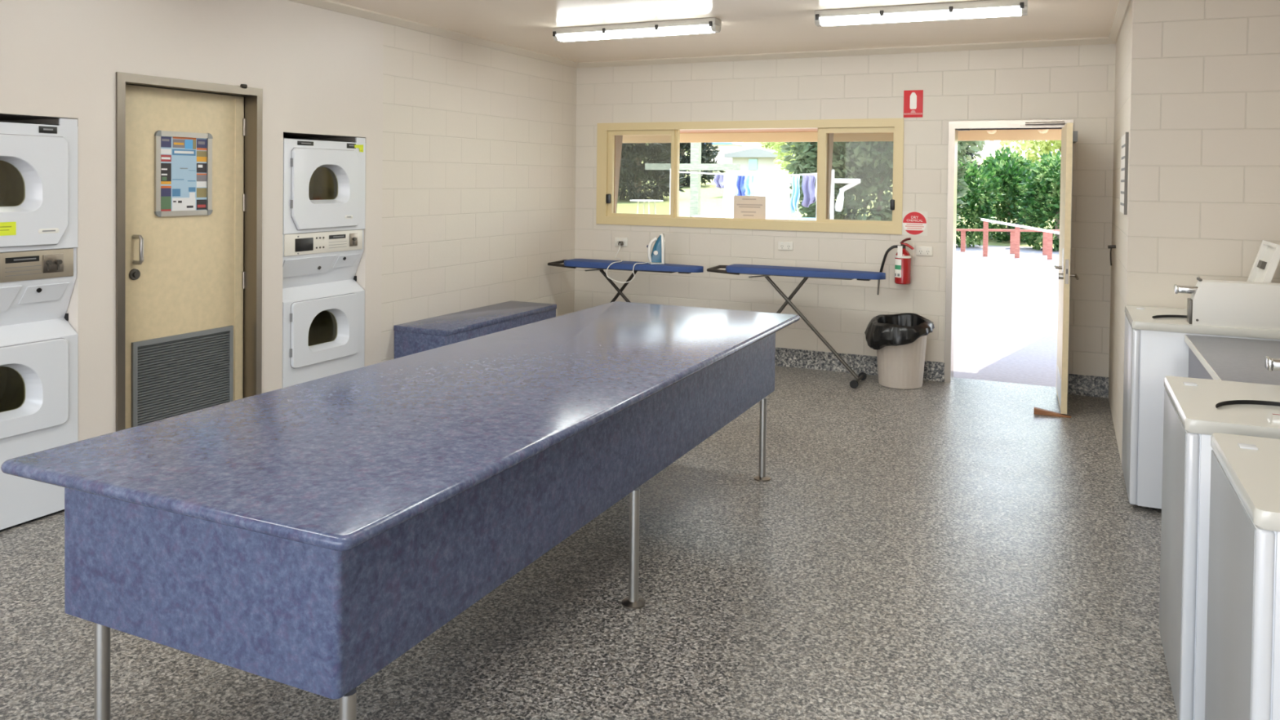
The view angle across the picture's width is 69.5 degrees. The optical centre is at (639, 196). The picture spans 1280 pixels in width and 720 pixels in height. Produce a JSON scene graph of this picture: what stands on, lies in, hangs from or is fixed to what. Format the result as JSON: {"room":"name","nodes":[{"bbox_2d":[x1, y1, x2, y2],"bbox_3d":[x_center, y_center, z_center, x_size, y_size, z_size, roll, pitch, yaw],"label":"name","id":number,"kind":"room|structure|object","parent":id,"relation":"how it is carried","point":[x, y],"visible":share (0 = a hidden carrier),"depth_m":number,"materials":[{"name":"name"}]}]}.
{"room":"laundry","nodes":[
{"label":"laundry","id":0,"kind":"room"},
{"bbox_2d":[0,0,576,440],"bbox_3d":[-3.039,0.131,4.639,0.750,2.740,10.267,1,1,25],"label":"wall","id":1,"kind":"structure","parent":0,"point":[470,148],"depth_m":6.21,"materials":[{"name":"beige paint"}]},
{"bbox_2d":[115,71,262,431],"bbox_3d":[-2.490,0.425,5.073,0.154,2.147,0.917,1,1,25],"label":"door","id":2,"kind":"structure","parent":1,"relation":"in","point":[188,288],"depth_m":5.09,"materials":[{"name":"beige wood"}]},
{"bbox_2d":[154,130,213,217],"bbox_3d":[-2.509,-0.127,5.077,0.016,0.464,0.359,1,1,25],"label":"poster frame","id":3,"kind":"object","parent":2,"relation":"attached to","point":[183,161],"visible":1,"depth_m":5.07,"materials":[{"name":"silver metal"}]},
{"bbox_2d":[160,136,206,211],"bbox_3d":[-2.512,-0.127,5.079,0.001,0.408,0.303,1,1,25],"label":"poster","id":4,"kind":"object","parent":3,"relation":"attached to","point":[183,158],"depth_m":5.08,"materials":[{"name":"multicoloured paper"}]},
{"bbox_2d":[288,0,578,67],"bbox_3d":[-2.713,-1.205,4.332,0.050,0.050,10.017,1,1,25],"label":"trim","id":5,"kind":"structure","parent":1,"relation":"attached to","point":[324,4],"depth_m":6.80,"materials":[{"name":"beige paint"}]},
{"bbox_2d":[0,365,1177,719],"bbox_3d":[-0.602,1.613,3.424,6.695,0.120,10.467,1,1,25],"label":"floor","id":6,"kind":"structure","parent":0,"point":[955,549],"depth_m":3.55,"materials":[{"name":"grey stone"}]},
{"bbox_2d":[0,118,78,531],"bbox_3d":[-3.155,0.566,4.266,0.682,1.882,0.720,1,1,25],"label":"dryer","id":7,"kind":"object","parent":6,"relation":"on","point":[39,202],"visible":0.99,"depth_m":4.29,"materials":[{"name":"white metal"}]},
{"bbox_2d":[13,257,35,260],"bbox_3d":[-2.819,0.285,4.228,0.001,0.006,0.100,1,1,25],"label":"print","id":8,"kind":"object","parent":7,"relation":"attached to","point":[15,259],"depth_m":4.23,"materials":[{"name":"grey metal"}]},
{"bbox_2d":[282,137,365,387],"bbox_3d":[-2.312,0.540,6.088,0.682,1.882,0.720,1,1,25],"label":"dryer","id":9,"kind":"object","parent":6,"relation":"on","point":[324,181],"visible":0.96,"depth_m":5.96,"materials":[{"name":"white metal"}]},
{"bbox_2d":[0,301,799,719],"bbox_3d":[-0.395,1.116,3.863,1.191,0.862,3.678,1,1,25],"label":"folding table","id":10,"kind":"object","parent":6,"relation":"on","point":[308,535],"visible":1,"depth_m":2.51,"materials":[{"name":"blue laminate"}]},
{"bbox_2d":[393,300,556,359],"bbox_3d":[-1.229,1.190,7.163,0.455,0.565,1.530,1,1,25],"label":"bench","id":11,"kind":"object","parent":6,"relation":"on","point":[427,334],"visible":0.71,"depth_m":6.75,"materials":[{"name":"blue laminate"}]},
{"bbox_2d":[547,258,703,302],"bbox_3d":[-0.130,1.023,8.228,1.470,0.882,0.368,1,1,25],"label":"ironing board","id":12,"kind":"object","parent":6,"relation":"on","point":[600,264],"visible":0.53,"depth_m":8.14,"materials":[{"name":"blue fabric"}]},
{"bbox_2d":[606,233,665,283],"bbox_3d":[-0.155,0.528,8.294,0.456,0.429,0.810,0,1,-32],"label":"iron","id":13,"kind":"object","parent":12,"relation":"on","point":[657,256],"visible":1,"depth_m":8.06,"materials":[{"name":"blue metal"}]},
{"bbox_2d":[706,264,885,388],"bbox_3d":[1.274,1.040,7.613,1.465,0.905,0.368,1,1,25],"label":"ironing board","id":14,"kind":"object","parent":6,"relation":"on","point":[765,271],"visible":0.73,"depth_m":7.50,"materials":[{"name":"blue fabric"}]},
{"bbox_2d":[876,335,927,389],"bbox_3d":[2.087,1.264,7.381,0.414,0.485,0.427,1,1,25],"label":"rubbish bin","id":15,"kind":"object","parent":6,"relation":"on","point":[900,366],"visible":0.78,"depth_m":7.23,"materials":[{"name":"beige plastic"}]},
{"bbox_2d":[864,312,934,350],"bbox_3d":[2.072,1.099,7.384,0.539,0.294,0.549,1,1,25],"label":"bag","id":16,"kind":"object","parent":15,"relation":"in","point":[882,331],"visible":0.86,"depth_m":7.24,"materials":[{"name":"black plastic"}]},
{"bbox_2d":[1033,406,1071,417],"bbox_3d":[2.894,1.512,6.471,0.238,0.044,0.045,1,1,25],"label":"wedge","id":17,"kind":"object","parent":6,"relation":"on","point":[1037,411],"visible":1,"depth_m":6.47,"materials":[{"name":"brown wood"}]},
{"bbox_2d":[1121,240,1279,508],"bbox_3d":[2.914,0.894,4.763,0.704,1.346,0.680,1,1,25],"label":"washing machine","id":18,"kind":"object","parent":6,"relation":"on","point":[1155,346],"visible":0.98,"depth_m":4.56,"materials":[{"name":"white metal"}]},
{"bbox_2d":[1159,355,1279,719],"bbox_3d":[2.050,1.010,2.858,0.704,1.170,0.680,1,1,25],"label":"washing machine","id":19,"kind":"object","parent":6,"relation":"on","point":[1195,409],"visible":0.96,"depth_m":2.75,"materials":[{"name":"white metal"}]},
{"bbox_2d":[1184,334,1279,385],"bbox_3d":[2.610,1.133,3.757,0.556,0.900,1.380,1,1,25],"label":"sink","id":20,"kind":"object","parent":6,"relation":"on","point":[1210,357],"depth_m":3.97,"materials":[{"name":"grey laminate"}]},
{"bbox_2d":[1188,346,1213,379],"bbox_3d":[2.618,1.149,3.753,0.536,0.868,1.380,1,1,25],"label":"countertop","id":21,"kind":"structure","parent":20,"relation":"on","point":[1196,369],"depth_m":4.24,"materials":[{"name":"grey"}]},
{"bbox_2d":[1204,432,1279,719],"bbox_3d":[1.753,1.021,2.108,0.704,1.170,0.680,1,1,25],"label":"washing machine","id":22,"kind":"object","parent":6,"relation":"on","point":[1242,667],"visible":1,"depth_m":2.13,"materials":[{"name":"white metal"}]},
{"bbox_2d":[329,0,1119,62],"bbox_3d":[-0.570,-1.236,3.368,6.695,0.100,10.467,1,1,25],"label":"ceiling","id":23,"kind":"structure","parent":0,"point":[748,26],"depth_m":6.54,"materials":[{"name":"beige paint"}]},
{"bbox_2d":[552,17,721,41],"bbox_3d":[-0.043,-1.199,6.642,1.285,0.089,0.138,1,1,25],"label":"ceiling light","id":24,"kind":"object","parent":23,"relation":"attached to","point":[703,25],"visible":1,"depth_m":6.57,"materials":[{"name":"grey plastic"}]},
{"bbox_2d":[556,24,714,41],"bbox_3d":[-0.042,-1.177,6.646,1.215,0.044,0.121,1,1,25],"label":"diffuser","id":25,"kind":"object","parent":24,"relation":"attached to","point":[637,30],"depth_m":6.61,"materials":[{"name":"white plastic"}]},
{"bbox_2d":[814,0,1027,26],"bbox_3d":[1.756,-1.162,5.833,1.285,0.089,0.138,1,1,23],"label":"ceiling light","id":26,"kind":"object","parent":23,"relation":"attached to","point":[988,8],"visible":1,"depth_m":5.77,"materials":[{"name":"white plastic"}]},
{"bbox_2d":[573,44,1115,393],"bbox_3d":[1.669,0.119,8.008,6.472,2.740,0.200,1,1,25],"label":"wall","id":27,"kind":"structure","parent":0,"point":[1077,83],"depth_m":7.82,"materials":[{"name":"beige brick"}]},
{"bbox_2d":[613,135,615,213],"bbox_3d":[-0.230,-0.167,9.092,0.050,1.024,0.175,1,1,25],"label":"hood","id":28,"kind":"object","parent":27,"relation":"attached to","point":[615,135],"visible":0.02,"depth_m":9.00,"materials":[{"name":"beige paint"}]},
{"bbox_2d":[614,236,627,246],"bbox_3d":[-0.178,0.425,8.748,0.135,0.085,0.014,1,1,25],"label":"power outlet","id":29,"kind":"object","parent":27,"relation":"attached to","point":[624,240],"visible":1,"depth_m":8.74,"materials":[{"name":"white plastic"}]},
{"bbox_2d":[595,118,903,234],"bbox_3d":[0.900,-0.198,8.283,2.858,0.965,0.118,1,1,25],"label":"window","id":30,"kind":"structure","parent":27,"relation":"in","point":[864,165],"depth_m":8.09,"materials":[{"name":"beige paint"}]},
{"bbox_2d":[733,195,765,219],"bbox_3d":[0.985,0.095,8.288,0.300,0.209,0.004,1,1,25],"label":"paper notice","id":31,"kind":"object","parent":30,"relation":"attached to","point":[744,206],"visible":1,"depth_m":8.29,"materials":[{"name":"beige paper"}]},
{"bbox_2d":[737,198,762,216],"bbox_3d":[0.985,0.093,8.287,0.240,0.157,0.002,1,1,25],"label":"print","id":32,"kind":"object","parent":31,"relation":"attached to","point":[745,206],"depth_m":8.29,"materials":[{"name":"beige paper"}]},
{"bbox_2d":[777,241,793,250],"bbox_3d":[1.274,0.428,8.076,0.135,0.074,0.014,1,1,25],"label":"power outlet","id":33,"kind":"object","parent":27,"relation":"attached to","point":[788,246],"visible":1,"depth_m":8.07,"materials":[{"name":"white plastic"}]},
{"bbox_2d":[826,133,829,219],"bbox_3d":[1.676,-0.127,8.211,0.050,1.024,0.175,1,1,25],"label":"window frame","id":34,"kind":"structure","parent":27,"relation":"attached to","point":[827,133],"depth_m":8.13,"materials":[{"name":"beige paint"}]},
{"bbox_2d":[575,36,1115,68],"bbox_3d":[1.486,-1.227,7.936,4.648,0.050,0.050,1,1,25],"label":"trim","id":35,"kind":"structure","parent":27,"relation":"attached to","point":[1102,40],"depth_m":7.75,"materials":[{"name":"beige paint"}]},
{"bbox_2d":[643,128,1061,142],"bbox_3d":[0.158,-0.721,9.491,10.300,0.275,1.221,1,1,25],"label":"eave","id":36,"kind":"object","parent":27,"relation":"attached to","point":[802,135],"visible":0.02,"depth_m":9.41,"materials":[{"name":"beige wood"}]},
{"bbox_2d":[986,129,996,133],"bbox_3d":[3.273,-0.608,8.582,0.090,0.042,0.090,1,1,25],"label":"soffit light","id":37,"kind":"object","parent":36,"relation":"attached to","point":[990,131],"visible":0.87,"depth_m":8.55,"materials":[{"name":"beige"}]},
{"bbox_2d":[1037,128,1048,133],"bbox_3d":[3.672,-0.600,8.397,0.090,0.042,0.090,1,1,25],"label":"soffit light","id":38,"kind":"object","parent":36,"relation":"attached to","point":[1041,131],"visible":0.91,"depth_m":8.37,"materials":[{"name":"beige"}]},
{"bbox_2d":[774,346,944,382],"bbox_3d":[0.918,1.398,8.247,3.454,0.155,0.030,1,1,25],"label":"baseboard","id":39,"kind":"structure","parent":27,"relation":"attached to","point":[791,357],"depth_m":7.90,"materials":[{"name":"grey stone"}]},
{"bbox_2d":[877,237,914,294],"bbox_3d":[2.106,0.574,7.593,0.261,0.487,0.161,1,1,0],"label":"fire extinguisher","id":40,"kind":"object","parent":27,"relation":"attached to","point":[903,257],"visible":0.93,"depth_m":7.53,"materials":[{"name":"red metal"}]},
{"bbox_2d":[903,89,923,117],"bbox_3d":[2.256,-0.769,7.610,0.154,0.224,0.006,1,1,25],"label":"sign","id":41,"kind":"object","parent":27,"relation":"attached to","point":[913,100],"visible":1,"depth_m":7.61,"materials":[{"name":"red plastic"}]},
{"bbox_2d":[901,210,927,235],"bbox_3d":[2.268,0.217,7.619,0.205,0.200,0.005,1,1,25],"label":"round sign","id":42,"kind":"object","parent":27,"relation":"attached to","point":[913,223],"visible":1,"depth_m":7.62,"materials":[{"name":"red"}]},
{"bbox_2d":[905,223,924,229],"bbox_3d":[2.268,0.243,7.618,0.150,0.040,0.001,1,1,25],"label":"print","id":43,"kind":"object","parent":42,"relation":"attached to","point":[908,226],"depth_m":7.62,"materials":[{"name":"white"}]},
{"bbox_2d":[915,245,933,256],"bbox_3d":[2.339,0.444,7.585,0.130,0.078,0.014,1,1,25],"label":"power outlet","id":44,"kind":"object","parent":27,"relation":"attached to","point":[920,250],"visible":1,"depth_m":7.58,"materials":[{"name":"white plastic"}]},
{"bbox_2d":[944,119,1079,413],"bbox_3d":[2.813,0.460,7.042,0.966,2.122,1.024,1,1,25],"label":"door","id":45,"kind":"structure","parent":27,"relation":"in","point":[1068,136],"depth_m":7.12,"materials":[{"name":"beige wood"}]},
{"bbox_2d":[1068,373,1108,398],"bbox_3d":[3.443,1.450,7.080,0.276,0.155,0.030,1,1,25],"label":"baseboard","id":46,"kind":"structure","parent":27,"relation":"attached to","point":[1078,384],"depth_m":7.08,"materials":[{"name":"grey stone"}]},
{"bbox_2d":[1108,0,1279,467],"bbox_3d":[3.660,0.183,5.883,1.074,2.740,1.987,1,1,25],"label":"wall","id":47,"kind":"structure","parent":0,"point":[1197,82],"depth_m":5.07,"materials":[{"name":"beige brick"}]},
{"bbox_2d":[1107,244,1115,265],"bbox_3d":[3.285,0.406,6.422,0.051,0.147,0.045,1,1,25],"label":"wall hook","id":48,"kind":"object","parent":47,"relation":"attached to","point":[1110,246],"visible":1,"depth_m":6.41,"materials":[{"name":"grey paint"}]},
{"bbox_2d":[1108,0,1131,43],"bbox_3d":[3.155,-1.171,6.070,0.050,0.050,1.937,1,1,25],"label":"trim","id":49,"kind":"structure","parent":47,"relation":"attached to","point":[1123,5],"depth_m":6.03,"materials":[{"name":"beige paint"}]},
{"bbox_2d":[1120,132,1128,214],"bbox_3d":[2.922,-0.139,5.571,0.016,0.476,0.552,1,1,25],"label":"chart","id":50,"kind":"object","parent":47,"relation":"attached to","point":[1124,140],"visible":1,"depth_m":5.44,"materials":[{"name":"white"}]},
{"bbox_2d":[1120,144,1124,205],"bbox_3d":[2.912,-0.132,5.560,0.001,0.365,0.420,1,1,25],"label":"print","id":51,"kind":"object","parent":50,"relation":"attached to","point":[1122,161],"depth_m":5.58,"materials":[{"name":"grey"}]},
{"label":"outside","id":52,"kind":"structure","parent":0,"visible":0},
{"bbox_2d":[631,142,1055,248],"bbox_3d":[16.251,-7.281,70.610,150.000,15.466,90.000,1,1,25],"label":"hillside","id":53,"kind":"structure","parent":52,"point":[711,196],"depth_m":42.99,"materials":[{"name":"green plant"}]},
{"bbox_2d":[679,157,685,191],"bbox_3d":[-0.121,-3.556,45.683,4.866,8.614,4.891,1,1,15],"label":"conifer","id":54,"kind":"object","parent":53,"relation":"on","point":[680,158],"visible":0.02,"depth_m":45.56,"materials":[{"name":"green plant"}]},
{"bbox_2d":[679,142,725,186],"bbox_3d":[2.671,-4.864,58.148,5.434,9.571,5.406,1,1,17],"label":"conifer","id":55,"kind":"object","parent":53,"relation":"on","point":[709,154],"visible":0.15,"depth_m":57.34,"materials":[{"name":"green plant"}]},
{"bbox_2d":[706,142,746,164],"bbox_3d":[7.720,-3.406,86.180,3.400,4.750,3.800,1,1,25],"label":"house","id":56,"kind":"structure","parent":53,"relation":"on","point":[726,147],"depth_m":84.59,"materials":[{"name":"white"}]},
{"bbox_2d":[724,147,795,195],"bbox_3d":[6.471,-1.102,48.171,3.100,2.790,3.700,1,1,25],"label":"cabin","id":57,"kind":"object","parent":53,"relation":"on","point":[756,161],"visible":0.48,"depth_m":46.77,"materials":[{"name":"grey"}]},
{"bbox_2d":[758,142,775,150],"bbox_3d":[8.726,-3.125,53.231,5.115,5.437,3.721,0,2,-44],"label":"tree","id":58,"kind":"object","parent":53,"relation":"on","point":[766,144],"visible":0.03,"depth_m":52.33,"materials":[{"name":"green plant"}]},
{"bbox_2d":[768,142,816,174],"bbox_3d":[7.342,-2.507,40.597,3.928,5.740,5.399,0,1,-9],"label":"tree","id":59,"kind":"object","parent":53,"relation":"on","point":[776,146],"visible":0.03,"depth_m":40.87,"materials":[{"name":"green plant"}]},
{"bbox_2d":[960,144,983,191],"bbox_3d":[14.575,-2.812,43.917,3.913,6.891,3.892,0,1,-9],"label":"conifer","id":60,"kind":"object","parent":53,"relation":"on","point":[971,154],"visible":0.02,"depth_m":43.20,"materials":[{"name":"green plant"}]},
{"bbox_2d":[969,146,1047,242],"bbox_3d":[10.203,0.054,25.577,3.012,2.934,2.163,0,2,-44],"label":"flowering bush","id":61,"kind":"object","parent":53,"relation":"on","point":[1011,172],"visible":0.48,"depth_m":24.94,"materials":[{"name":"green plant"}]},
{"bbox_2d":[990,140,1061,177],"bbox_3d":[13.285,-1.879,28.022,5.683,6.042,4.135,1,1,25],"label":"tree","id":62,"kind":"object","parent":53,"relation":"on","point":[1045,147],"visible":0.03,"depth_m":28.10,"materials":[{"name":"green plant"}]},
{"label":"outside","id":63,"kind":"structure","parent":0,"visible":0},
{"bbox_2d":[953,244,1058,386],"bbox_3d":[-8.754,1.108,22.831,85.000,0.001,17.933,1,1,25],"label":"pavement","id":64,"kind":"structure","parent":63,"point":[1006,314],"depth_m":11.49,"materials":[{"name":"concrete"}]},
{"bbox_2d":[691,215,724,217],"bbox_3d":[1.034,0.840,14.078,0.520,1.105,0.520,1,1,25],"label":"basket","id":65,"kind":"object","parent":64,"relation":"on","point":[713,216],"visible":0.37,"depth_m":13.94,"materials":[{"name":"grey"}]},
{"bbox_2d":[679,142,740,217],"bbox_3d":[0.972,0.105,17.165,1.870,2.450,0.170,1,1,25],"label":"post","id":66,"kind":"object","parent":64,"relation":"on","point":[695,165],"visible":0.46,"depth_m":17.07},
{"bbox_2d":[679,171,832,219],"bbox_3d":[1.719,0.474,14.637,2.719,1.830,0.059,1,1,25],"label":"clothesline","id":67,"kind":"object","parent":64,"relation":"on","point":[679,171],"visible":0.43,"depth_m":14.56,"materials":[{"name":"white paint"}]},
{"bbox_2d":[713,173,724,188],"bbox_3d":[1.270,-0.252,14.828,0.208,0.239,0.155,1,1,25],"label":"cloth","id":68,"kind":"object","parent":67,"relation":"hanging from","point":[718,180],"visible":1,"depth_m":14.81,"materials":[{"name":"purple fabric"}]},
{"bbox_2d":[721,173,735,217],"bbox_3d":[1.433,0.021,14.741,0.233,0.776,0.157,1,1,25],"label":"towel","id":69,"kind":"object","parent":67,"relation":"hanging from","point":[727,203],"visible":0.9,"depth_m":14.72,"materials":[{"name":"white fabric"}]},
{"bbox_2d":[736,173,746,195],"bbox_3d":[1.606,-0.169,14.710,0.153,0.392,0.158,1,1,25],"label":"towel","id":70,"kind":"object","parent":67,"relation":"hanging from","point":[740,186],"visible":0.88,"depth_m":14.69,"materials":[{"name":"blue fabric"}]},
{"bbox_2d":[743,173,754,195],"bbox_3d":[1.725,-0.187,14.621,0.184,0.350,0.159,1,1,25],"label":"towel","id":71,"kind":"object","parent":67,"relation":"hanging from","point":[748,180],"visible":0.98,"depth_m":14.61,"materials":[{"name":"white fabric"}]},
{"bbox_2d":[753,174,790,219],"bbox_3d":[2.061,0.066,14.472,0.624,0.821,0.154,1,1,25],"label":"sheet","id":72,"kind":"object","parent":67,"relation":"hanging from","point":[775,188],"visible":0.8,"depth_m":14.44,"materials":[{"name":"white fabric"}]},
{"bbox_2d":[789,175,799,213],"bbox_3d":[2.414,-0.034,14.291,0.158,0.606,0.151,1,1,25],"label":"towel","id":73,"kind":"object","parent":67,"relation":"hanging from","point":[794,200],"visible":1,"depth_m":14.27,"materials":[{"name":"blue fabric"}]},
{"bbox_2d":[801,174,815,207],"bbox_3d":[2.607,-0.090,14.254,0.242,0.509,0.156,1,1,25],"label":"towel","id":74,"kind":"object","parent":67,"relation":"hanging from","point":[808,181],"visible":0.99,"depth_m":14.24,"materials":[{"name":"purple fabric"}]},
{"bbox_2d":[814,174,817,199],"bbox_3d":[2.791,0.022,14.137,0.243,0.724,0.163,1,1,25],"label":"shirt","id":75,"kind":"object","parent":67,"relation":"hanging from","point":[815,175],"visible":0.12,"depth_m":14.19,"materials":[{"name":"white fabric"}]},
{"bbox_2d":[792,217,816,220],"bbox_3d":[2.507,0.866,13.618,0.520,1.105,0.520,1,1,25],"label":"basket","id":76,"kind":"object","parent":64,"relation":"on","point":[799,218],"visible":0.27,"depth_m":13.49,"materials":[{"name":"white"}]},
{"bbox_2d":[779,140,986,224],"bbox_3d":[5.048,-1.309,19.131,4.436,5.757,3.205,1,1,25],"label":"tree","id":77,"kind":"object","parent":64,"relation":"on","point":[798,166],"visible":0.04,"depth_m":18.95,"materials":[{"name":"green plant"}]},
{"bbox_2d":[955,154,1004,248],"bbox_3d":[7.985,0.153,23.868,2.789,2.717,2.003,1,1,25],"label":"flowering bush","id":78,"kind":"object","parent":64,"relation":"on","point":[984,196],"visible":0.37,"depth_m":23.17,"materials":[{"name":"green plant"}]},
{"bbox_2d":[955,228,1059,255],"bbox_3d":[9.037,1.023,21.509,4.200,0.630,0.140,1,1,25],"label":"railing","id":79,"kind":"object","parent":64,"relation":"on","point":[962,230],"visible":0.51,"depth_m":21.61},
{"bbox_2d":[981,217,1059,259],"bbox_3d":[8.982,0.935,20.100,2.920,0.860,0.140,1,1,25],"label":"railing","id":80,"kind":"object","parent":64,"relation":"on","point":[1017,227],"visible":0.73,"depth_m":20.36,"materials":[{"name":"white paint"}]},
{"bbox_2d":[1011,150,1061,251],"bbox_3d":[10.384,0.200,22.840,2.003,2.717,2.789,0,1,-23],"label":"flowering bush","id":81,"kind":"object","parent":64,"relation":"on","point":[1048,185],"visible":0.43,"depth_m":22.81,"materials":[{"name":"green plant"}]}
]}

